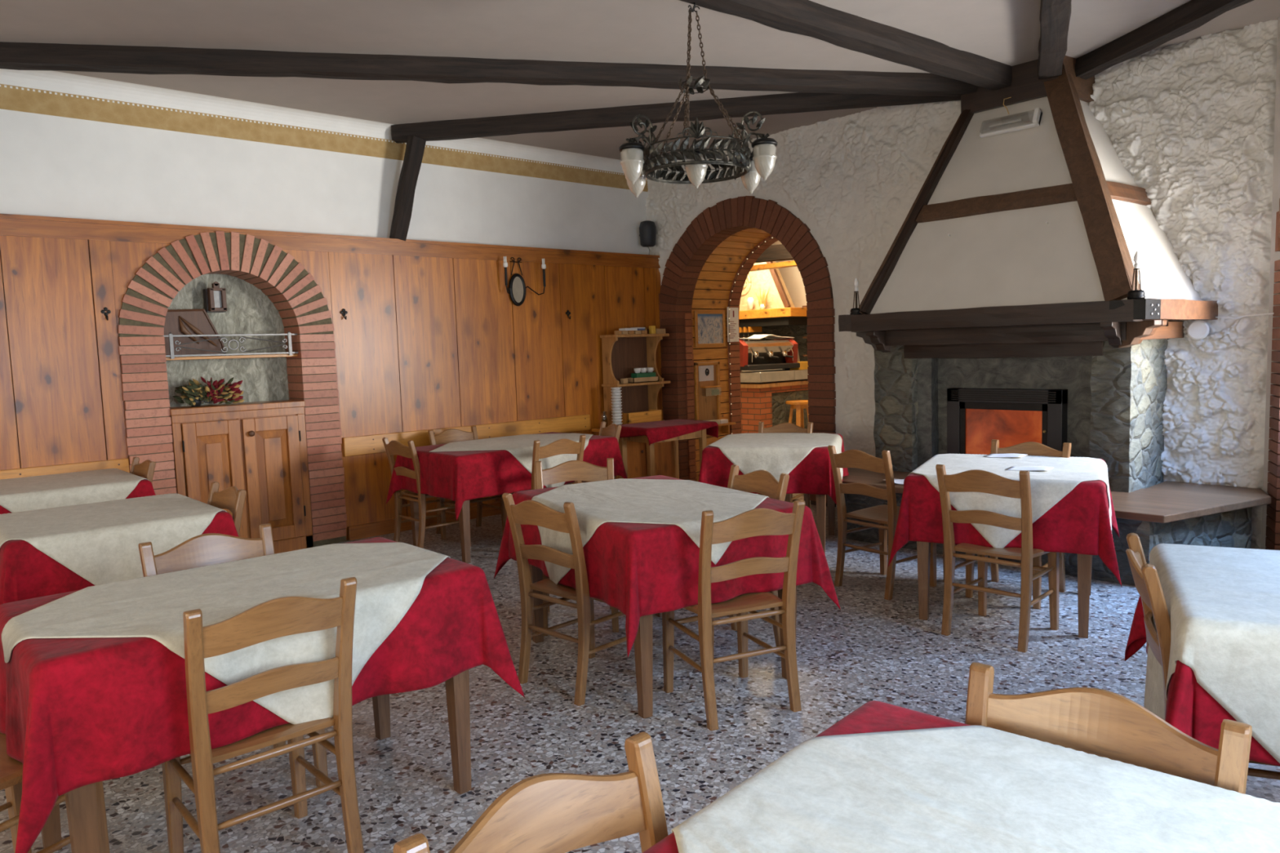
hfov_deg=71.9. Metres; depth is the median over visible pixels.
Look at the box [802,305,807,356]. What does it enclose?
shelves
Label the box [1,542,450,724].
topper
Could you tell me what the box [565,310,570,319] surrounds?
coat hook
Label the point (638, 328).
box
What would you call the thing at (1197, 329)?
junction cover
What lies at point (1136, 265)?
socket
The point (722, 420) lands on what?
box
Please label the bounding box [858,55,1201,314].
hood
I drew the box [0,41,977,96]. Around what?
ceiling beam
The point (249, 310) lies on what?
wall niche
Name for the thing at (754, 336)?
towel
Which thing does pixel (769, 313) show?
shelf
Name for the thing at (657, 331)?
crate
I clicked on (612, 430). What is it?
dining chair
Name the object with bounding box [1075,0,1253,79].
ceiling beam
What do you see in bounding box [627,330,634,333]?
card holder
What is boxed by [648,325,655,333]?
packet
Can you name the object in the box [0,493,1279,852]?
floor
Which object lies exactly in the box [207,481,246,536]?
dining chair
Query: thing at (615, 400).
paper cup
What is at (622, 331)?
card holder
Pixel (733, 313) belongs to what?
menu sheet
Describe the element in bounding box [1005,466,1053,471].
paper sheet
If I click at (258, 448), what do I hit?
base cabinet
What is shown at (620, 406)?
paper cup
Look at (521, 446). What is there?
topper
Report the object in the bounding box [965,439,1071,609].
dining chair
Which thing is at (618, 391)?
paper cup
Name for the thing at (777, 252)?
ceiling beam
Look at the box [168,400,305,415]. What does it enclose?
countertop
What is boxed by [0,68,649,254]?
wall
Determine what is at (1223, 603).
topper
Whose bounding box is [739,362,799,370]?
drip tray
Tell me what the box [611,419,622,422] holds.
paper cup
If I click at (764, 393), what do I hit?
bar counter
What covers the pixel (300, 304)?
brick arch
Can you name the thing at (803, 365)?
box
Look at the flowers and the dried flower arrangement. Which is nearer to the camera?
the dried flower arrangement
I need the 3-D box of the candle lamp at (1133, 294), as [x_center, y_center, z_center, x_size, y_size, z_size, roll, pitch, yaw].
[2.872,-0.877,5.099,0.093,0.275,0.094,-6,7,-42]
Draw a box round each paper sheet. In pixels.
[883,478,904,484]
[984,453,1026,457]
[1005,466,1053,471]
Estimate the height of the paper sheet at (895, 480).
0.025 m
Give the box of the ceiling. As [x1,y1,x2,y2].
[0,0,1279,162]
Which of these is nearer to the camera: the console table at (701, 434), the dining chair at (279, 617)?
the dining chair at (279, 617)
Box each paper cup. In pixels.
[610,386,621,391]
[610,390,621,393]
[610,393,622,396]
[610,395,622,399]
[610,399,622,402]
[611,401,622,405]
[611,404,622,408]
[611,408,622,411]
[611,410,622,414]
[611,413,622,417]
[611,416,622,420]
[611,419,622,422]
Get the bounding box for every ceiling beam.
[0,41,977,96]
[391,92,960,142]
[680,0,1012,89]
[755,244,793,262]
[1037,0,1071,79]
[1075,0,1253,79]
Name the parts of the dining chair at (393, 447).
leg, crest rail, leg, seat, leg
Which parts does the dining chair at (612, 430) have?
leg, crest rail, leg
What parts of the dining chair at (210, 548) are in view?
leg, crest rail, leg, leg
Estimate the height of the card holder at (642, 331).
0.035 m
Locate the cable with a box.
[1215,312,1273,319]
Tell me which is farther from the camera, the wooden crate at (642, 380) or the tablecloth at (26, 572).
the wooden crate at (642, 380)
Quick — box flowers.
[755,288,769,309]
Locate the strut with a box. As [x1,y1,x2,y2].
[389,135,426,240]
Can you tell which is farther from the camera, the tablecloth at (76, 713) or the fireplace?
the fireplace
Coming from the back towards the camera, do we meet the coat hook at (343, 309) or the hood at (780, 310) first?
the hood at (780, 310)
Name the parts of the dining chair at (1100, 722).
leg, crest rail, leg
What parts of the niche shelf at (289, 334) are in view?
post, rail, rail, post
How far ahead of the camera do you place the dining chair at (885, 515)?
5.17 m
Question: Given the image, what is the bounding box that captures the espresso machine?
[739,338,799,370]
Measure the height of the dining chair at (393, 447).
0.855 m
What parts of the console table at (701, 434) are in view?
leg, leg, leg, leg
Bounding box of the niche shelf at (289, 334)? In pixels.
[163,330,298,359]
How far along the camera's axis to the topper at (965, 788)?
1.31 m
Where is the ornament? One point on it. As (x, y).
(750, 301)
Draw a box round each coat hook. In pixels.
[100,306,111,319]
[340,308,347,319]
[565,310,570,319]
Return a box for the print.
[697,314,723,343]
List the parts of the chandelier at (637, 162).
lamp shade, lamp shade, scroll arm, scroll arm, chain, chain, chain, chain, chain, chain, crown, lamp shade, arm, chain, chain, chain, scroll arm, lamp shade, scroll arm, lamp shade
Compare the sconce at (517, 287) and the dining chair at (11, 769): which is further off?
the sconce at (517, 287)
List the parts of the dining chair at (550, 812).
leg, crest rail, leg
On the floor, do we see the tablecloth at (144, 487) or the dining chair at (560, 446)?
the dining chair at (560, 446)
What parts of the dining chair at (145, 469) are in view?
leg, crest rail, leg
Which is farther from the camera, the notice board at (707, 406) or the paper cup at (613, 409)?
the notice board at (707, 406)
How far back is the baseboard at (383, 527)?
7.32 m
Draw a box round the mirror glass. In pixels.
[512,276,523,302]
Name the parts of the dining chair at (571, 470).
leg, leg, crest rail, leg, leg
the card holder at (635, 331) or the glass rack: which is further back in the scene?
the glass rack
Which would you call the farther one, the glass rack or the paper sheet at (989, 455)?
the glass rack
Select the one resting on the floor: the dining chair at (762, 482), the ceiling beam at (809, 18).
the dining chair at (762, 482)
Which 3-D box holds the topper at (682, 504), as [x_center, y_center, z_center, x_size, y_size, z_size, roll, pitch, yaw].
[0.047,0.512,4.122,0.963,0.369,1.298,-5,6,-29]
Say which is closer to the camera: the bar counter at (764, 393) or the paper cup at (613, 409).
the paper cup at (613, 409)
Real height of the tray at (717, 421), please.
0.050 m
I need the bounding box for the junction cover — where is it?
[1186,320,1209,339]
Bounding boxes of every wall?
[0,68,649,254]
[645,19,1278,549]
[691,270,713,472]
[739,324,808,370]
[772,240,807,307]
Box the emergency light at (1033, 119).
[979,97,1042,137]
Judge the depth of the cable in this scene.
5.64 m
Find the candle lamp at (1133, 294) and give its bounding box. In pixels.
[1127,250,1145,299]
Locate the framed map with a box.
[693,310,725,346]
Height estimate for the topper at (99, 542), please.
0.380 m
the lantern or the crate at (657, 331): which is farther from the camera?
the crate at (657, 331)
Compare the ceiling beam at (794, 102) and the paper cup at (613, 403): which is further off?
the paper cup at (613, 403)
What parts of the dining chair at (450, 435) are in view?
leg, crest rail, leg, leg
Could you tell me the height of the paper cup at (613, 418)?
0.060 m
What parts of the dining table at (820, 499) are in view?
leg, leg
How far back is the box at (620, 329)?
8.71 m
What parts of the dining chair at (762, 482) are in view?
leg, leg, crest rail, leg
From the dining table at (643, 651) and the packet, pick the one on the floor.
the dining table at (643, 651)
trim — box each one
[0,84,648,191]
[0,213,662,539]
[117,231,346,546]
[749,260,797,271]
[1261,17,1279,549]
[1265,198,1279,550]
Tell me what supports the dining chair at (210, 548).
on the floor
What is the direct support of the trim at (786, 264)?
attached to the ceiling beam at (777, 252)
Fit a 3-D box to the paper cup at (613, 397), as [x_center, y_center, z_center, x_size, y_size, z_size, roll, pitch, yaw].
[-0.228,-0.262,8.522,0.105,0.060,0.106,-6,7,-42]
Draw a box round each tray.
[621,408,662,424]
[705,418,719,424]
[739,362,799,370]
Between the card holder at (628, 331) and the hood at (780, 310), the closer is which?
the card holder at (628, 331)
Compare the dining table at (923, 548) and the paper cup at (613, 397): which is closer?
the dining table at (923, 548)
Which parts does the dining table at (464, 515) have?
leg, leg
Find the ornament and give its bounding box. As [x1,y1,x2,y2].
[746,297,754,310]
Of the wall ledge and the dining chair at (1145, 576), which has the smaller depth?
the dining chair at (1145, 576)
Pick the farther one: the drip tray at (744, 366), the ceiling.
the drip tray at (744, 366)
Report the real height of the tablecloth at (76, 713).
0.450 m
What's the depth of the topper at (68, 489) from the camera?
5.13 m
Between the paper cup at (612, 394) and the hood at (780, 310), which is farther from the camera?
the hood at (780, 310)
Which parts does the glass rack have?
rail, rail, rail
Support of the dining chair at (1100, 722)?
on the floor
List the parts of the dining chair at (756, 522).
leg, leg, seat, leg, crest rail, leg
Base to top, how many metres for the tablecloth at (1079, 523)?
0.469 m
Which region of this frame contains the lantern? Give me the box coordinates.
[203,281,226,312]
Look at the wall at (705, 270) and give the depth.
9.82 m
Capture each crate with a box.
[627,376,658,382]
[655,328,665,333]
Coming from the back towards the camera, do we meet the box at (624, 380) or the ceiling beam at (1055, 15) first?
the box at (624, 380)
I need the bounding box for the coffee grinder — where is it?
[782,348,799,369]
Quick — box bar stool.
[785,400,808,427]
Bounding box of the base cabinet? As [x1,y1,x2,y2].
[168,400,313,554]
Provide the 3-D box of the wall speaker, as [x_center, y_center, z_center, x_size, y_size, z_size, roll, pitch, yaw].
[0.082,-1.959,9.163,0.177,0.343,0.186,-2,5,0]
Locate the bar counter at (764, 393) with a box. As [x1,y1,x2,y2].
[740,368,808,433]
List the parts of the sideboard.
door, door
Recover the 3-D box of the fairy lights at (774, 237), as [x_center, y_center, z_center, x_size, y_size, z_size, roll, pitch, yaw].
[1.534,-0.729,9.057,0.013,2.490,1.651,-6,7,-42]
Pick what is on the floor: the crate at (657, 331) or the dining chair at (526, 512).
the dining chair at (526, 512)
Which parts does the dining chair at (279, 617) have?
leg, leg, seat, crest rail, leg, leg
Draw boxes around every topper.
[0,468,147,512]
[0,493,226,585]
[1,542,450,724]
[429,432,593,488]
[531,478,768,584]
[671,725,1279,852]
[706,432,843,496]
[907,453,1111,547]
[1143,543,1279,763]
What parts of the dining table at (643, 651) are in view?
leg, leg, leg, leg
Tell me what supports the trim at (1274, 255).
attached to the wall
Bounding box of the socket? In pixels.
[1133,262,1139,270]
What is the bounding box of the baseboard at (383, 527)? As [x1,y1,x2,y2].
[347,502,501,540]
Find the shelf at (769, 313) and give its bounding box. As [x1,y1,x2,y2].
[738,306,807,319]
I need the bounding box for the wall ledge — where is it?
[718,422,735,434]
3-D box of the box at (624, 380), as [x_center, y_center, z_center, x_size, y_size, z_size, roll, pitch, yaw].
[-0.156,-0.449,8.697,0.060,0.050,0.050,-6,7,-42]
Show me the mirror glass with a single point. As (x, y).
(517, 282)
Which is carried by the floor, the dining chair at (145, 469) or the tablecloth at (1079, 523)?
the dining chair at (145, 469)
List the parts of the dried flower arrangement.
pot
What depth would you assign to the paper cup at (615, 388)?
8.48 m
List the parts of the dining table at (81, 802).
leg, leg, leg, leg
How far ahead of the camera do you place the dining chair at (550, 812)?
1.31 m
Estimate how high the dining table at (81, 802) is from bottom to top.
0.761 m
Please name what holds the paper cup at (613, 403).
in the paper cup at (615, 400)
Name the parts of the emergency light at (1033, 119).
plate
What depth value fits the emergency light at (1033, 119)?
6.16 m
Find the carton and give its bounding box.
[631,372,655,377]
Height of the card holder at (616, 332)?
0.035 m
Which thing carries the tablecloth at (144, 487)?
on the dining table
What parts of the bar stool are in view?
leg, seat, leg, leg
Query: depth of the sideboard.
8.71 m
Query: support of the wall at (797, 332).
attached to the hood at (780, 310)
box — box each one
[618,328,637,334]
[620,377,627,383]
[631,327,644,330]
[720,418,728,423]
[790,361,808,369]
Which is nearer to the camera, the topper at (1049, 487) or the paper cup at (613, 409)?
the topper at (1049, 487)
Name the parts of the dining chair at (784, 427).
leg, crest rail, leg, leg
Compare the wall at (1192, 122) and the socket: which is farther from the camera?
the wall at (1192, 122)
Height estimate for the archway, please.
2.864 m
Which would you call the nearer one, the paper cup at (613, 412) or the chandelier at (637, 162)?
the chandelier at (637, 162)
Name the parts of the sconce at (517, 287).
bulb, candle arm, oval frame, candle arm, bulb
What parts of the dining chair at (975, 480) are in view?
leg, leg, crest rail, seat, leg, leg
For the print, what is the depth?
9.48 m
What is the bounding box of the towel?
[739,334,794,340]
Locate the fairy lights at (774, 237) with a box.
[728,236,774,434]
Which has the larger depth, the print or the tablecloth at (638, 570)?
the print
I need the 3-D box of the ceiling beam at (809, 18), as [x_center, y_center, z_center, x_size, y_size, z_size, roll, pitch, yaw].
[0.420,-2.261,4.576,5.912,0.174,0.178,-6,7,-38]
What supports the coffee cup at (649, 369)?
on the carton
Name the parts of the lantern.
glass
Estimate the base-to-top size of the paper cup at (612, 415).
0.060 m
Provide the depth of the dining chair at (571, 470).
4.95 m
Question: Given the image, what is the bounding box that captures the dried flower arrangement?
[173,376,244,406]
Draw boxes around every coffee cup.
[633,368,641,373]
[640,368,647,373]
[646,367,653,372]
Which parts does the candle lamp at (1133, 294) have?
stem, bulb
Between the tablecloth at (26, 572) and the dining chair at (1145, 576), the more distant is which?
the tablecloth at (26, 572)
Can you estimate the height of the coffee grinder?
0.420 m
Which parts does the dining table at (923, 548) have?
leg, leg, leg, leg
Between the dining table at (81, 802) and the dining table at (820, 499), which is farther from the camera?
the dining table at (820, 499)
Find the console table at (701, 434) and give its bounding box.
[618,429,706,479]
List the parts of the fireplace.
stove door frame, firebox glass, firebox frame, corner iron plate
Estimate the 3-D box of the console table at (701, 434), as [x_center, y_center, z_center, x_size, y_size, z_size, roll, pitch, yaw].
[0.218,0.368,8.112,0.680,0.745,0.460,-6,6,-38]
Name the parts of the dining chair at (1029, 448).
leg, leg, crest rail, leg, leg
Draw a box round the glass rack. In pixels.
[738,326,761,333]
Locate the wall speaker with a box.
[639,220,656,254]
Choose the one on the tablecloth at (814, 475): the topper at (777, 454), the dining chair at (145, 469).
the topper at (777, 454)
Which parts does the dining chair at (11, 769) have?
seat, leg, leg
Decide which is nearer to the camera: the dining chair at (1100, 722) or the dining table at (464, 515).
the dining chair at (1100, 722)
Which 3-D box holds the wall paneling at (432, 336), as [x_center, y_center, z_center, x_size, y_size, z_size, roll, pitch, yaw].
[-3.035,-0.223,6.473,8.767,2.420,0.188,-6,7,-42]
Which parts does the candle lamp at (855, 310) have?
stem, bulb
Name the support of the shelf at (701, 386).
attached to the notice board at (707, 406)
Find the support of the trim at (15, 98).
attached to the wall at (51, 166)
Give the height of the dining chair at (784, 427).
0.855 m
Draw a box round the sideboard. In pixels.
[591,426,671,479]
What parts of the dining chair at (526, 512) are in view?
leg, crest rail, seat, leg, leg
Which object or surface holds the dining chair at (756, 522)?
on the floor
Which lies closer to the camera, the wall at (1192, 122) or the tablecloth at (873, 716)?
the tablecloth at (873, 716)
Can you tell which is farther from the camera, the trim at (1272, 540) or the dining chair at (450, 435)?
the dining chair at (450, 435)
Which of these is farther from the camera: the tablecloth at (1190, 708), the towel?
the towel
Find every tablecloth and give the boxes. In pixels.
[0,479,155,514]
[0,510,239,604]
[0,537,524,852]
[386,431,627,520]
[493,475,840,657]
[618,418,718,445]
[642,700,970,852]
[698,433,848,504]
[888,458,1122,587]
[1124,595,1279,766]
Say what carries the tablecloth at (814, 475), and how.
on the dining table at (820, 499)
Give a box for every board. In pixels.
[163,308,226,357]
[692,361,722,420]
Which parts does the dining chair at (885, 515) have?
leg, crest rail, seat, leg, leg, leg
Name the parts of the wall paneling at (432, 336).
dado rail, rail, dado rail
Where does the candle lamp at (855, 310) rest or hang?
on the fireplace
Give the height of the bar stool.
0.702 m
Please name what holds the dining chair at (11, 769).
on the floor
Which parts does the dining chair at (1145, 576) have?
crest rail, leg, leg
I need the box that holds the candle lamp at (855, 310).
[849,277,862,314]
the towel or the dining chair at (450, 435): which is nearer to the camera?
the dining chair at (450, 435)
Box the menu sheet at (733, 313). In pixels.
[726,306,738,342]
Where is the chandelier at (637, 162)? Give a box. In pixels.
[618,2,777,197]
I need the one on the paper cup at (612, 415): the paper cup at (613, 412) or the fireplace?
the paper cup at (613, 412)
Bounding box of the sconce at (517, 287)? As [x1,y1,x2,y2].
[502,256,546,306]
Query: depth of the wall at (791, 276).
14.33 m
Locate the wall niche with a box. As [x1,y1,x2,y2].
[164,273,289,407]
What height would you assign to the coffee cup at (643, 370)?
0.048 m
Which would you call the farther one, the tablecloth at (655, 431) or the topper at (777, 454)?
the tablecloth at (655, 431)
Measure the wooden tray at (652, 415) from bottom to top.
0.138 m
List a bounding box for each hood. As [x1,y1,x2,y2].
[738,261,808,327]
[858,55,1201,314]
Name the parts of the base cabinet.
door, knob, door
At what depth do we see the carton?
8.84 m
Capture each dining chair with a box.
[0,732,110,852]
[129,457,155,482]
[138,523,328,786]
[161,577,364,852]
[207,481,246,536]
[382,437,471,548]
[393,732,668,852]
[427,426,505,534]
[502,493,626,706]
[504,435,586,524]
[534,457,618,635]
[565,421,621,484]
[662,499,804,730]
[711,464,789,658]
[758,422,813,508]
[827,444,936,599]
[935,464,1059,653]
[964,662,1252,794]
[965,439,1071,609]
[1125,533,1279,780]
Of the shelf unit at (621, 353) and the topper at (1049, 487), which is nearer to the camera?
the topper at (1049, 487)
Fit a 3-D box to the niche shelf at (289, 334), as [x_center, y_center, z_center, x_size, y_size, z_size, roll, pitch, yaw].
[-3.026,-0.601,6.512,0.960,0.196,0.167,-6,7,-42]
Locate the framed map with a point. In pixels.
(709, 325)
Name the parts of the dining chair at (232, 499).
leg, crest rail, leg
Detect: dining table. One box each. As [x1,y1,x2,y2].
[40,669,471,852]
[408,490,471,563]
[528,564,796,719]
[815,494,835,554]
[916,541,1092,638]
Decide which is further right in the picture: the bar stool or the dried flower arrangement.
the bar stool
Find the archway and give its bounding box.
[658,195,835,506]
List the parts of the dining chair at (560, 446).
leg, leg, crest rail, leg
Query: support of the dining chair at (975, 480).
on the floor
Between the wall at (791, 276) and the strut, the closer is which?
the strut
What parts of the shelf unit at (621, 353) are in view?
panel, panel, panel, panel, panel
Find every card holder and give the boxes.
[613,330,621,334]
[621,330,627,334]
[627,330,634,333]
[634,330,640,333]
[640,330,647,333]
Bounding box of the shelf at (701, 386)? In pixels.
[700,385,722,387]
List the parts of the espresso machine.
panel, panel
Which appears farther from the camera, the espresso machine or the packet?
the espresso machine
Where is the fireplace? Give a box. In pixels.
[838,55,1271,586]
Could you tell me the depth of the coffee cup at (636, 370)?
8.81 m
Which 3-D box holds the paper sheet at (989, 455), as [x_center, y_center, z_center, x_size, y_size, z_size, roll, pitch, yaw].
[2.118,0.168,5.107,0.210,0.009,0.150,2,6,36]
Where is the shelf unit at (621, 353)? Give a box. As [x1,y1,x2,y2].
[600,333,670,426]

